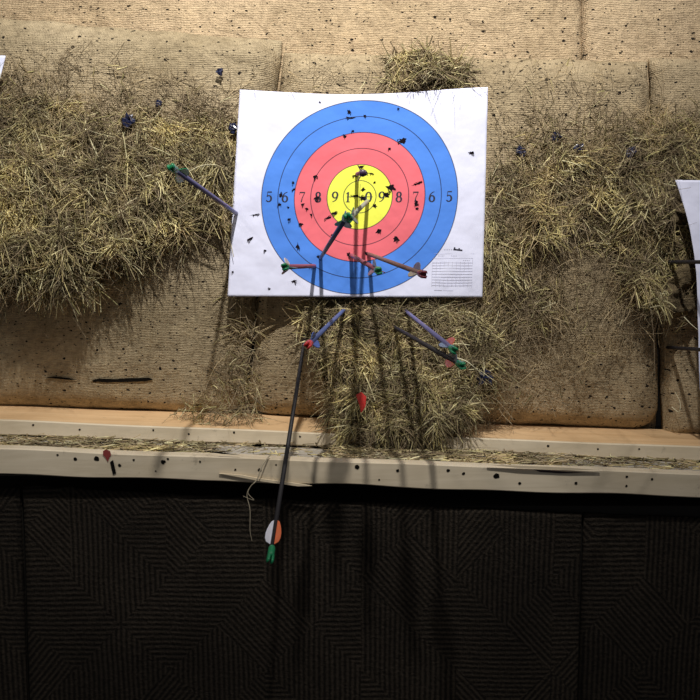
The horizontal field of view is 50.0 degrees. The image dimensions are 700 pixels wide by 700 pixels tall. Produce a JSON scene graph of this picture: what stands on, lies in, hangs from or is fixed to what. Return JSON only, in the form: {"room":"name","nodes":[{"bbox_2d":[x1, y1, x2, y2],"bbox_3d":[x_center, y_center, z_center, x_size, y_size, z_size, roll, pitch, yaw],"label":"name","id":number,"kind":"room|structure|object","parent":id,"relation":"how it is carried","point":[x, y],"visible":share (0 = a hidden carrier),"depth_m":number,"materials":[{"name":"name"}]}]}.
{"room":"sports facility","nodes":[
{"label":"sports facility","id":0,"kind":"room"},
{"bbox_2d":[142,297,660,424],"bbox_3d":[0.000,-0.445,1.919,4.000,3.200,0.080,0,7,0],"label":"wall","id":1,"kind":"structure","parent":0,"point":[658,413],"depth_m":1.95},
{"bbox_3d":[0.000,1.374,0.376,4.000,0.020,3.800,0,7,0],"label":"floor","id":2,"kind":"structure","parent":0,"visible":0},
{"bbox_2d":[0,487,28,699],"bbox_3d":[-0.666,0.721,1.369,0.184,0.986,0.011,0,7,0],"label":"mat","id":3,"kind":"object","parent":2,"relation":"attached to","point":[13,637],"visible":1,"depth_m":1.33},
{"bbox_2d":[23,485,581,699],"bbox_3d":[-0.088,0.724,1.365,1.004,0.981,0.017,0,7,0],"label":"mat","id":4,"kind":"object","parent":2,"relation":"attached to","point":[132,595],"visible":0.99,"depth_m":1.33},
{"bbox_2d":[0,425,699,699],"bbox_3d":[0.000,0.711,1.695,1.720,0.962,0.636,0,7,0],"label":"plinth","id":5,"kind":"object","parent":2,"relation":"on","point":[607,503],"visible":0.02,"depth_m":1.38,"materials":[{"name":"black wood"}]},
{"bbox_2d":[0,405,699,451],"bbox_3d":[0.002,0.165,1.515,1.571,0.085,0.156,0,7,0],"label":"batten","id":6,"kind":"object","parent":2,"relation":"on","point":[13,412],"visible":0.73,"depth_m":1.51,"materials":[{"name":"brown wood"}]},
{"bbox_2d":[0,18,282,412],"bbox_3d":[-0.495,-0.258,1.506,0.721,0.808,0.116,0,7,0],"label":"bale","id":7,"kind":"object","parent":6,"relation":"on","point":[119,362],"visible":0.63,"depth_m":1.49,"materials":[{"name":"brown"}]},
{"bbox_2d":[0,56,5,74],"bbox_3d":[-0.874,-0.353,1.380,0.476,0.380,0.048,0,7,-3],"label":"sheet","id":8,"kind":"object","parent":7,"relation":"attached to","point":[2,58],"visible":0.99,"depth_m":1.39,"materials":[{"name":"white paper"}]},
{"bbox_2d":[0,28,237,338],"bbox_3d":[-0.509,-0.308,1.411,0.728,0.590,0.303,-1,7,-4],"label":"straw","id":9,"kind":"object","parent":7,"relation":"attached to","point":[72,220],"visible":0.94,"depth_m":1.40,"materials":[{"name":"beige plant"}]},
{"bbox_2d":[121,111,134,127],"bbox_3d":[-0.419,-0.435,1.417,0.028,0.031,0.018,0,7,0],"label":"scrap","id":10,"kind":"object","parent":9,"relation":"in","point":[126,119],"visible":0.97,"depth_m":1.41,"materials":[{"name":"blue"}]},
{"bbox_2d":[228,123,236,133],"bbox_3d":[-0.223,-0.422,1.429,0.018,0.021,0.013,0,7,0],"label":"scrap","id":11,"kind":"object","parent":9,"relation":"in","point":[232,128],"visible":1,"depth_m":1.43,"materials":[{"name":"blue"}]},
{"bbox_2d":[0,26,254,155],"bbox_3d":[-0.437,-0.485,1.424,0.539,0.263,0.245,1,7,7],"label":"frayed fibre","id":12,"kind":"object","parent":7,"relation":"attached to","point":[69,49],"visible":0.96,"depth_m":1.42,"materials":[{"name":"plant"}]},
{"bbox_2d":[155,99,161,106],"bbox_3d":[-0.365,-0.469,1.426,0.016,0.017,0.008,-2,8,-18],"label":"scrap","id":13,"kind":"object","parent":7,"relation":"attached to","point":[159,103],"visible":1,"depth_m":1.42,"materials":[{"name":"blue"}]},
{"bbox_2d":[215,68,222,75],"bbox_3d":[-0.247,-0.526,1.420,0.015,0.016,0.009,0,7,0],"label":"scrap","id":14,"kind":"object","parent":7,"relation":"attached to","point":[219,71],"visible":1,"depth_m":1.42,"materials":[{"name":"blue"}]},
{"bbox_2d":[0,0,581,91],"bbox_3d":[-0.194,-0.560,1.638,1.361,0.726,0.273,0,7,0],"label":"bale","id":15,"kind":"object","parent":7,"relation":"on","point":[512,26],"visible":0.18,"depth_m":1.50},
{"bbox_2d":[246,53,657,428],"bbox_3d":[0.217,-0.203,1.512,0.883,0.771,0.118,0,7,0],"label":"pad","id":16,"kind":"object","parent":15,"relation":"attached to","point":[634,386],"visible":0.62,"depth_m":1.49,"materials":[{"name":"beige"}]},
{"bbox_2d":[195,289,314,426],"bbox_3d":[-0.195,0.007,1.515,0.260,0.278,0.167,-5,9,-32],"label":"straw","id":17,"kind":"object","parent":16,"relation":"attached to","point":[226,292],"visible":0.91,"depth_m":1.50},
{"bbox_2d":[265,335,306,563],"bbox_3d":[-0.102,0.088,1.345,0.023,0.362,0.608,0,7,2],"label":"arrow","id":18,"kind":"object","parent":16,"relation":"attached to","point":[273,532],"visible":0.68,"depth_m":1.18,"materials":[{"name":"grey plastic"}]},
{"bbox_2d":[303,309,345,349],"bbox_3d":[-0.020,-0.058,1.349,0.023,0.032,0.704,1,7,6],"label":"arrow","id":19,"kind":"object","parent":16,"relation":"attached to","point":[313,341],"visible":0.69,"depth_m":1.09,"materials":[{"name":"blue plastic"}]},
{"bbox_2d":[319,211,351,259],"bbox_3d":[-0.046,-0.180,1.311,0.023,0.090,0.700,-1,7,-7],"label":"arrow","id":20,"kind":"object","parent":16,"relation":"attached to","point":[346,216],"visible":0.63,"depth_m":1.05,"materials":[{"name":"grey plastic"}]},
{"bbox_2d":[228,87,487,296],"bbox_3d":[0.011,-0.299,1.435,0.497,0.396,0.017,0,7,-1],"label":"sheet","id":21,"kind":"object","parent":16,"relation":"attached to","point":[298,155],"visible":0.98,"depth_m":1.44,"materials":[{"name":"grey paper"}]},
{"bbox_2d":[167,163,237,214],"bbox_3d":[-0.225,-0.258,1.325,0.023,0.061,0.702,0,7,1],"label":"arrow","id":22,"kind":"object","parent":21,"relation":"attached to","point":[182,174],"visible":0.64,"depth_m":1.06,"materials":[{"name":"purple plastic"}]},
{"bbox_2d":[281,258,315,273],"bbox_3d":[-0.075,-0.154,1.339,0.022,0.024,0.704,0,7,1],"label":"arrow","id":23,"kind":"object","parent":21,"relation":"attached to","point":[286,266],"visible":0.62,"depth_m":1.05,"materials":[{"name":"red plastic"}]},
{"bbox_2d":[347,199,368,223],"bbox_3d":[0.027,-0.255,1.323,0.023,0.090,0.700,1,7,5],"label":"arrow","id":24,"kind":"object","parent":21,"relation":"attached to","point":[356,211],"visible":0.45,"depth_m":1.08,"materials":[{"name":"grey plastic"}]},
{"bbox_2d":[355,165,371,181],"bbox_3d":[0.017,-0.313,1.347,0.020,0.080,0.701,0,7,-1],"label":"arrow","id":25,"kind":"object","parent":21,"relation":"attached to","point":[362,172],"visible":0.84,"depth_m":1.01,"materials":[{"name":"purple plastic"}]},
{"bbox_2d":[349,253,384,275],"bbox_3d":[0.009,-0.159,1.317,0.023,0.040,0.704,-1,7,-5],"label":"arrow","id":26,"kind":"object","parent":21,"relation":"attached to","point":[374,269],"visible":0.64,"depth_m":1.03,"materials":[{"name":"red plastic"}]},
{"bbox_2d":[367,252,427,278],"bbox_3d":[0.057,-0.156,1.296,0.023,0.045,0.703,-1,7,-6],"label":"arrow","id":27,"kind":"object","parent":21,"relation":"attached to","point":[416,270],"visible":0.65,"depth_m":1.04,"materials":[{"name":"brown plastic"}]},
{"bbox_2d":[353,24,488,93],"bbox_3d":[0.129,-0.513,1.427,0.237,0.238,0.206,5,9,35],"label":"straw","id":28,"kind":"object","parent":16,"relation":"attached to","point":[417,61],"visible":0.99,"depth_m":1.42,"materials":[{"name":"beige plant"}]},
{"bbox_2d":[393,325,465,369],"bbox_3d":[0.097,-0.026,1.331,0.023,0.023,0.704,-1,7,-9],"label":"arrow","id":29,"kind":"object","parent":16,"relation":"attached to","point":[451,360],"visible":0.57,"depth_m":1.08,"materials":[{"name":"grey plastic"}]},
{"bbox_2d":[406,310,457,354],"bbox_3d":[0.115,-0.049,1.331,0.020,0.034,0.704,0,7,-3],"label":"arrow","id":30,"kind":"object","parent":16,"relation":"attached to","point":[448,343],"visible":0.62,"depth_m":1.08,"materials":[{"name":"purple plastic"}]},
{"bbox_2d":[457,224,690,432],"bbox_3d":[0.440,-0.030,1.507,0.493,0.445,0.247,1,7,5],"label":"straw","id":31,"kind":"object","parent":16,"relation":"attached to","point":[581,258],"visible":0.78,"depth_m":1.48,"materials":[{"name":"plant"}]},
{"bbox_2d":[471,43,699,321],"bbox_3d":[0.531,-0.298,1.438,0.682,0.568,0.281,-1,7,-8],"label":"straw","id":32,"kind":"object","parent":16,"relation":"attached to","point":[650,175],"visible":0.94,"depth_m":1.44,"materials":[{"name":"beige plant"}]},
{"bbox_2d":[248,37,697,172],"bbox_3d":[0.202,-0.470,1.407,0.873,0.280,0.190,0,7,0],"label":"frayed fibre","id":33,"kind":"object","parent":32,"relation":"attached to","point":[568,60],"visible":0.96,"depth_m":1.42,"materials":[{"name":"plant"}]},
{"bbox_2d":[516,144,526,156],"bbox_3d":[0.329,-0.381,1.436,0.023,0.025,0.013,0,7,0],"label":"scrap","id":34,"kind":"object","parent":32,"relation":"in","point":[520,148],"visible":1,"depth_m":1.43,"materials":[{"name":"blue"}]},
{"bbox_2d":[551,131,561,140],"bbox_3d":[0.395,-0.408,1.433,0.022,0.022,0.013,0,7,0],"label":"scrap","id":35,"kind":"object","parent":32,"relation":"in","point":[554,136],"visible":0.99,"depth_m":1.43,"materials":[{"name":"blue"}]},
{"bbox_2d":[573,143,583,153],"bbox_3d":[0.436,-0.384,1.431,0.022,0.020,0.012,0,7,0],"label":"scrap","id":36,"kind":"object","parent":32,"relation":"in","point":[582,144],"visible":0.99,"depth_m":1.43,"materials":[{"name":"blue"}]},
{"bbox_2d":[626,146,636,158],"bbox_3d":[0.536,-0.377,1.431,0.021,0.025,0.014,0,7,0],"label":"scrap","id":37,"kind":"object","parent":32,"relation":"in","point":[630,153],"visible":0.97,"depth_m":1.43,"materials":[{"name":"blue"}]},
{"bbox_2d":[587,208,696,362],"bbox_3d":[0.589,-0.120,1.494,0.237,0.326,0.302,7,10,44],"label":"straw","id":38,"kind":"object","parent":16,"relation":"attached to","point":[643,277],"visible":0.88,"depth_m":1.46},
{"bbox_2d":[167,344,306,449],"bbox_3d":[-0.242,0.104,1.499,0.244,0.281,0.216,4,8,26],"label":"straw","id":39,"kind":"object","parent":6,"relation":"on","point":[200,404],"visible":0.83,"depth_m":1.50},
{"bbox_2d":[0,419,699,459],"bbox_3d":[0.002,0.173,1.434,1.564,0.088,0.006,0,7,0],"label":"timber lath","id":40,"kind":"object","parent":6,"relation":"attached to","point":[14,427],"visible":0.69,"depth_m":1.43,"materials":[{"name":"brown wood"}]},
{"bbox_2d":[648,58,699,433],"bbox_3d":[0.748,-0.196,1.530,0.302,0.774,0.048,0,7,0],"label":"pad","id":41,"kind":"object","parent":6,"relation":"on","point":[678,373],"visible":0.46,"depth_m":1.54,"materials":[{"name":"beige"}]},
{"bbox_2d":[582,0,699,85],"bbox_3d":[0.669,-0.561,1.641,0.413,0.724,0.273,0,7,0],"label":"bale","id":42,"kind":"object","parent":41,"relation":"on","point":[640,29],"visible":0.3,"depth_m":1.50},
{"bbox_2d":[657,345,699,351],"bbox_3d":[0.639,-0.005,1.396,0.022,0.079,0.701,1,7,4],"label":"arrow","id":43,"kind":"object","parent":41,"relation":"attached to","point":[667,347],"visible":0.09,"depth_m":1.45,"materials":[{"name":"grey plastic"}]},
{"bbox_2d":[668,260,699,263],"bbox_3d":[0.621,-0.159,1.359,0.023,0.020,0.704,0,7,-1],"label":"arrow","id":44,"kind":"object","parent":41,"relation":"attached to","point":[672,261],"visible":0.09,"depth_m":1.39,"materials":[{"name":"grey plastic"}]},
{"bbox_2d":[675,180,699,383],"bbox_3d":[0.862,-0.117,1.420,0.513,0.401,0.026,0,7,-2],"label":"sheet","id":45,"kind":"object","parent":41,"relation":"attached to","point":[690,197],"visible":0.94,"depth_m":1.40,"materials":[{"name":"white paper"}]},
{"bbox_2d":[0,437,699,470],"bbox_3d":[0.002,0.205,1.367,1.571,0.086,0.141,0,7,0],"label":"board","id":46,"kind":"object","parent":2,"relation":"on","point":[243,448],"visible":0.02,"depth_m":1.39,"materials":[{"name":"beige wood"}]},
{"bbox_2d":[0,433,228,452],"bbox_3d":[-0.442,0.171,1.362,0.434,0.028,0.128,0,7,0],"label":"litter","id":47,"kind":"object","parent":46,"relation":"on","point":[91,442],"visible":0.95,"depth_m":1.36,"materials":[{"name":"beige plant"}]},
{"bbox_2d":[208,440,339,457],"bbox_3d":[-0.136,0.181,1.368,0.241,0.021,0.138,0,7,0],"label":"litter","id":48,"kind":"object","parent":46,"relation":"on","point":[296,449],"visible":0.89,"depth_m":1.37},
{"bbox_2d":[0,445,699,497],"bbox_3d":[0.002,0.209,1.282,1.391,0.091,0.028,0,7,0],"label":"plank","id":49,"kind":"object","parent":46,"relation":"attached to","point":[14,459],"visible":1,"depth_m":1.27,"materials":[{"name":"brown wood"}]},
{"bbox_2d":[244,455,269,539],"bbox_3d":[-0.158,0.254,1.273,0.047,0.153,0.016,0,7,0],"label":"stalk","id":50,"kind":"object","parent":49,"relation":"hanging from","point":[255,481],"visible":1,"depth_m":1.27,"materials":[{"name":"beige plant"}]},
{"bbox_2d":[255,292,568,453],"bbox_3d":[0.122,0.022,1.425,0.584,0.470,0.312,1,7,9],"label":"straw","id":51,"kind":"object","parent":46,"relation":"on","point":[409,389],"visible":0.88,"depth_m":1.43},
{"bbox_2d":[356,392,365,412],"bbox_3d":[0.020,0.096,1.365,0.018,0.040,0.008,4,8,29],"label":"vane","id":52,"kind":"object","parent":51,"relation":"in","point":[361,398],"visible":1,"depth_m":1.36,"materials":[{"name":"red plastic"}]},
{"bbox_2d":[476,368,493,384],"bbox_3d":[0.258,0.049,1.431,0.033,0.038,0.021,0,7,0],"label":"scrap","id":53,"kind":"object","parent":51,"relation":"in","point":[485,377],"visible":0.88,"depth_m":1.43,"materials":[{"name":"blue"}]},
{"bbox_2d":[317,443,568,464],"bbox_3d":[0.163,0.192,1.366,0.444,0.034,0.162,0,7,0],"label":"litter","id":54,"kind":"object","parent":46,"relation":"on","point":[501,457],"visible":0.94,"depth_m":1.35,"materials":[{"name":"beige plant"}]},
{"bbox_2d":[545,452,699,469],"bbox_3d":[0.519,0.204,1.365,0.333,0.031,0.132,0,7,0],"label":"litter","id":55,"kind":"object","parent":46,"relation":"on","point":[614,462],"visible":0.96,"depth_m":1.36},
{"bbox_2d":[577,512,699,699],"bbox_3d":[0.589,0.748,1.373,0.359,0.932,0.011,0,7,0],"label":"mat","id":56,"kind":"object","parent":2,"relation":"attached to","point":[639,633],"visible":1,"depth_m":1.33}
]}

